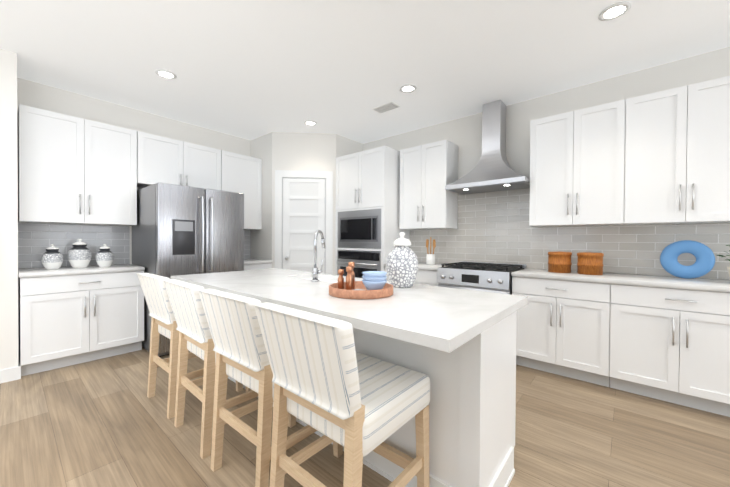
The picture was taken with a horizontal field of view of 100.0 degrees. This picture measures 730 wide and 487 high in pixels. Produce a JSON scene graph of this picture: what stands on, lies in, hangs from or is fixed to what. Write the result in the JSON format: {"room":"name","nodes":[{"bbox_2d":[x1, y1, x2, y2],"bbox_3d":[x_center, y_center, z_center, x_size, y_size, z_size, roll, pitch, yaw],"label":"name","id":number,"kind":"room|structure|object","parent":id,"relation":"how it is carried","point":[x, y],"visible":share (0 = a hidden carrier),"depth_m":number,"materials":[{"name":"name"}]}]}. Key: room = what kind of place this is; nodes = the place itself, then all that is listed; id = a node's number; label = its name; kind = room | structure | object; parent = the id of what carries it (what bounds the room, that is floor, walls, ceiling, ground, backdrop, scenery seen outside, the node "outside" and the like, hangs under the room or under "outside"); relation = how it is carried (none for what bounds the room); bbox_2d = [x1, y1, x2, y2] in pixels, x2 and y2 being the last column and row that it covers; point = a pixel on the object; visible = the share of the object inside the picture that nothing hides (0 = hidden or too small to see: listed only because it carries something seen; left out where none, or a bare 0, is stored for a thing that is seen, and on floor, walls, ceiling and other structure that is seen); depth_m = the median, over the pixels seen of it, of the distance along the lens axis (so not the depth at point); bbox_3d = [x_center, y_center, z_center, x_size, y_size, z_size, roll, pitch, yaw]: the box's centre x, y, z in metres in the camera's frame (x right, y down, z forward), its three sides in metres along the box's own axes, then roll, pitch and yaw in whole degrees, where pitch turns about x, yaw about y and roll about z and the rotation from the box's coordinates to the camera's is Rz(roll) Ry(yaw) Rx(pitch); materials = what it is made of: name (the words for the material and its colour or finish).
{"room":"kitchen","nodes":[
{"label":"kitchen","id":0,"kind":"room"},
{"bbox_2d":[250,132,362,274],"bbox_3d":[-0.932,-0.236,4.944,1.264,2.790,1.264,1,1,41],"label":"wall","id":1,"kind":"structure","parent":0,"point":[298,190],"depth_m":4.51,"materials":[{"name":"white paint"}]},
{"bbox_2d":[0,347,729,486],"bbox_3d":[-0.471,1.260,-0.136,9.000,0.100,8.800,1,1,41],"label":"floor","id":2,"kind":"structure","parent":0,"point":[104,422],"depth_m":1.88,"materials":[{"name":"brown wood"}]},
{"bbox_2d":[18,264,144,375],"bbox_3d":[-2.884,0.707,3.143,0.652,0.915,0.894,1,1,41],"label":"base cabinet","id":3,"kind":"object","parent":2,"relation":"on","point":[69,315],"visible":0.94,"depth_m":2.91,"materials":[{"name":"white wood"}]},
{"bbox_2d":[41,244,62,269],"bbox_3d":[-3.027,0.127,2.965,0.153,0.244,0.153,1,1,41],"label":"jar","id":4,"kind":"object","parent":3,"relation":"on","point":[52,258],"visible":1,"depth_m":2.92,"materials":[{"name":"white ceramic"}]},
{"bbox_2d":[67,239,91,267],"bbox_3d":[-2.928,0.100,3.143,0.186,0.297,0.186,1,1,41],"label":"jar","id":5,"kind":"object","parent":3,"relation":"on","point":[79,255],"visible":1,"depth_m":3.09,"materials":[{"name":"white ceramic"}]},
{"bbox_2d":[95,244,113,266],"bbox_3d":[-2.766,0.126,3.255,0.153,0.244,0.153,1,1,41],"label":"jar","id":6,"kind":"object","parent":3,"relation":"on","point":[104,257],"visible":1,"depth_m":3.21,"materials":[{"name":"white ceramic"}]},
{"bbox_2d":[132,183,243,356],"bbox_3d":[-2.111,0.274,3.689,1.056,1.780,0.910,1,1,41],"label":"refrigerator","id":7,"kind":"object","parent":2,"relation":"on","point":[177,230],"visible":0.5,"depth_m":3.31,"materials":[{"name":"silver metal"}]},
{"bbox_2d":[136,273,242,418],"bbox_3d":[-1.349,0.703,2.382,0.495,0.955,0.608,1,1,40],"label":"bar stool","id":8,"kind":"object","parent":2,"relation":"on","point":[163,320],"visible":0.48,"depth_m":2.17,"materials":[{"name":"fabric"}]},
{"bbox_2d":[163,279,257,458],"bbox_3d":[-0.913,0.710,2.010,0.495,0.955,0.608,1,1,41],"label":"bar stool","id":9,"kind":"object","parent":2,"relation":"on","point":[195,335],"visible":0.56,"depth_m":1.78,"materials":[{"name":"fabric"}]},
{"bbox_2d":[244,259,272,270],"bbox_3d":[-1.780,0.701,4.434,0.652,0.915,0.609,1,1,41],"label":"base cabinet","id":10,"kind":"object","parent":2,"relation":"on","point":[253,264],"visible":0.1,"depth_m":4.32,"materials":[{"name":"white wood"}]},
{"bbox_2d":[197,289,342,486],"bbox_3d":[-0.489,0.715,1.648,0.495,0.955,0.608,1,1,39],"label":"bar stool","id":11,"kind":"object","parent":2,"relation":"on","point":[239,349],"visible":0.69,"depth_m":1.44,"materials":[{"name":"fabric"}]},
{"bbox_2d":[254,303,429,486],"bbox_3d":[-0.076,0.721,1.295,0.495,0.955,0.608,1,1,41],"label":"bar stool","id":12,"kind":"object","parent":2,"relation":"on","point":[331,384],"visible":1,"depth_m":1.14,"materials":[{"name":"fabric"}]},
{"bbox_2d":[228,310,516,486],"bbox_3d":[-0.233,0.750,2.208,2.342,0.877,0.543,1,1,41],"label":"kitchen island","id":13,"kind":"object","parent":2,"relation":"on","point":[472,404],"depth_m":1.39,"materials":[{"name":"white"}]},
{"bbox_2d":[171,270,527,353],"bbox_3d":[-0.347,0.294,2.066,2.406,0.038,0.964,1,1,41],"label":"island countertop","id":14,"kind":"structure","parent":13,"relation":"on","point":[445,319],"depth_m":1.44,"materials":[{"name":"white stone"}]},
{"bbox_2d":[307,230,325,281],"bbox_3d":[-0.324,0.085,2.257,0.159,0.375,0.196,1,1,41],"label":"faucet","id":15,"kind":"object","parent":14,"relation":"on","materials":[{"name":"silver metal"}]},
{"bbox_2d":[307,274,345,281],"bbox_3d":[-0.308,0.402,2.411,0.708,0.208,0.298,1,1,41],"label":"sink","id":16,"kind":"object","parent":14,"relation":"in","point":[308,275],"depth_m":2.55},
{"bbox_2d":[329,262,392,298],"bbox_3d":[-0.021,0.192,1.711,0.360,0.174,0.360,1,1,41],"label":"tray","id":17,"kind":"object","parent":14,"relation":"on","point":[372,285],"visible":1,"depth_m":1.66,"materials":[{"name":"brown wood"}]},
{"bbox_2d":[386,232,417,287],"bbox_3d":[0.241,0.102,1.986,0.207,0.352,0.207,1,1,41],"label":"vase","id":18,"kind":"object","parent":14,"relation":"on","point":[402,265],"visible":1,"depth_m":1.92,"materials":[{"name":"white ceramic"}]},
{"bbox_2d":[335,146,409,277],"bbox_3d":[0.084,-0.049,4.459,0.905,2.438,0.677,1,1,41],"label":"tall cabinet","id":19,"kind":"object","parent":2,"relation":"on","point":[368,232],"visible":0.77,"depth_m":4.17,"materials":[{"name":"white wood"}]},
{"bbox_2d":[384,262,445,285],"bbox_3d":[0.727,0.721,3.929,0.763,0.915,0.652,1,1,41],"label":"base cabinet","id":20,"kind":"object","parent":2,"relation":"on","point":[426,274],"visible":0.1,"depth_m":3.57,"materials":[{"name":"white wood"}]},
{"bbox_2d":[426,237,435,263],"bbox_3d":[0.836,0.091,3.898,0.136,0.345,0.120,1,1,41],"label":"utensil crock","id":21,"kind":"object","parent":20,"relation":"on","point":[430,258],"visible":1,"depth_m":3.86,"materials":[{"name":"white ceramic"}]},
{"bbox_2d":[437,261,525,294],"bbox_3d":[1.284,0.709,3.401,0.752,0.955,0.715,1,1,41],"label":"range","id":22,"kind":"object","parent":2,"relation":"on","point":[486,277],"visible":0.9,"depth_m":3.18,"materials":[{"name":"silver metal"}]},
{"bbox_2d":[511,268,729,416],"bbox_3d":[2.487,0.746,2.425,2.323,0.915,0.652,1,1,41],"label":"base cabinet","id":23,"kind":"object","parent":2,"relation":"on","point":[665,338],"visible":0.98,"depth_m":2.40,"materials":[{"name":"white wood"}]},
{"bbox_2d":[548,252,571,272],"bbox_3d":[1.900,0.178,2.989,0.200,0.200,0.200,1,1,41],"label":"canister","id":24,"kind":"object","parent":23,"relation":"on","point":[559,262],"visible":1,"depth_m":2.91,"materials":[{"name":"brown wood"}]},
{"bbox_2d":[577,252,603,274],"bbox_3d":[2.076,0.181,2.826,0.200,0.200,0.200,1,1,41],"label":"canister","id":25,"kind":"object","parent":23,"relation":"on","point":[589,263],"visible":1,"depth_m":2.75,"materials":[{"name":"brown wood"}]},
{"bbox_2d":[660,240,714,278],"bbox_3d":[2.633,0.130,2.507,0.314,0.314,0.057,1,1,41],"label":"ring sculpture","id":26,"kind":"object","parent":23,"relation":"on","point":[704,263],"visible":1,"depth_m":2.49,"materials":[{"name":"blue ceramic"}]},
{"bbox_2d":[717,245,729,276],"bbox_3d":[2.674,0.130,2.168,0.243,0.321,0.267,1,1,41],"label":"potted plant","id":27,"kind":"object","parent":23,"relation":"on","point":[728,268],"visible":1,"depth_m":2.21,"materials":[{"name":"green plant"}]},
{"bbox_2d":[0,47,729,369],"bbox_3d":[-0.463,-0.185,-0.150,8.900,2.790,8.700,1,1,41],"label":"wall","id":28,"kind":"structure","parent":0,"point":[464,134],"depth_m":3.09,"materials":[{"name":"white paint"}]},
{"bbox_2d":[0,365,20,383],"bbox_3d":[-4.488,1.122,0.877,0.014,0.110,4.659,1,1,41],"label":"baseboard","id":29,"kind":"structure","parent":28,"relation":"attached to","point":[10,374],"depth_m":2.60,"materials":[{"name":"white wood"}]},
{"bbox_2d":[18,104,145,225],"bbox_3d":[-2.972,-0.742,3.259,0.336,1.066,0.950,1,1,41],"label":"upper cabinet","id":30,"kind":"object","parent":28,"relation":"attached to","point":[74,170],"depth_m":3.08,"materials":[{"name":"white wood"}]},
{"bbox_2d":[18,222,249,268],"bbox_3d":[-2.622,0.015,3.938,0.008,0.454,2.453,1,1,41],"label":"backsplash","id":31,"kind":"structure","parent":28,"relation":"attached to","point":[35,240],"depth_m":3.28,"materials":[{"name":"tile"}]},
{"bbox_2d":[146,133,221,190],"bbox_3d":[-2.395,-0.984,3.930,0.336,0.588,0.939,1,1,41],"label":"upper cabinet","id":32,"kind":"object","parent":28,"relation":"attached to","point":[168,160],"depth_m":3.81,"materials":[{"name":"white wood"}]},
{"bbox_2d":[222,150,261,229],"bbox_3d":[-1.911,-0.748,4.500,0.336,1.066,0.672,1,1,41],"label":"upper cabinet","id":33,"kind":"object","parent":28,"relation":"attached to","point":[240,173],"depth_m":4.47,"materials":[{"name":"white wood"}]},
{"bbox_2d":[399,140,457,229],"bbox_3d":[0.821,-0.727,4.027,0.677,1.066,0.372,1,1,41],"label":"upper cabinet","id":34,"kind":"object","parent":28,"relation":"attached to","point":[428,172],"visible":1,"depth_m":3.88,"materials":[{"name":"white wood"}]},
{"bbox_2d":[445,99,529,194],"bbox_3d":[1.403,-1.106,3.441,0.840,0.990,0.488,1,1,41],"label":"range hood","id":35,"kind":"object","parent":28,"relation":"attached to","point":[492,171],"visible":0.98,"depth_m":3.43,"materials":[{"name":"silver metal"}]},
{"bbox_2d":[410,188,729,278],"bbox_3d":[2.118,-0.144,3.164,3.863,1.045,0.008,1,1,41],"label":"backsplash","id":36,"kind":"structure","parent":28,"relation":"attached to","point":[494,227],"depth_m":3.34,"materials":[{"name":"tile"}]},
{"bbox_2d":[529,76,729,226],"bbox_3d":[2.606,-0.702,2.501,2.208,1.066,0.372,1,1,41],"label":"upper cabinet","id":37,"kind":"object","parent":28,"relation":"attached to","point":[661,157],"visible":1,"depth_m":2.58,"materials":[{"name":"white wood"}]},
{"bbox_2d":[0,0,729,143],"bbox_3d":[-0.454,-1.630,-0.164,9.000,0.100,8.800,1,1,41],"label":"ceiling","id":38,"kind":"structure","parent":0,"point":[249,69],"depth_m":2.57,"materials":[{"name":"white paint"}]},
{"bbox_2d":[155,69,176,78],"bbox_3d":[-1.897,-1.611,2.920,0.175,0.011,0.175,1,1,35],"label":"recessed light","id":39,"kind":"object","parent":38,"relation":"in","point":[163,73],"depth_m":2.91,"materials":[{"name":"white"}]},
{"bbox_2d":[304,120,316,125],"bbox_3d":[-0.732,-1.616,4.114,0.175,0.011,0.175,1,1,35],"label":"recessed light","id":40,"kind":"object","parent":38,"relation":"in","point":[311,123],"depth_m":4.11,"materials":[{"name":"white"}]},
{"bbox_2d":[372,102,399,113],"bbox_3d":[0.249,-1.606,3.630,0.300,0.010,0.160,1,1,41],"label":"ceiling vent","id":41,"kind":"object","parent":38,"relation":"in","point":[386,107],"visible":0.98,"depth_m":3.61,"materials":[{"name":"white metal"}]},
{"bbox_2d":[399,84,416,92],"bbox_3d":[0.445,-1.600,3.166,0.175,0.011,0.175,1,1,32],"label":"recessed light","id":42,"kind":"object","parent":38,"relation":"in","point":[407,88],"depth_m":3.16,"materials":[{"name":"white"}]},
{"bbox_2d":[598,1,630,20],"bbox_3d":[1.703,-1.582,2.091,0.175,0.011,0.175,1,1,35],"label":"recessed light","id":43,"kind":"object","parent":38,"relation":"in","point":[614,11],"depth_m":2.09,"materials":[{"name":"white"}]}
]}

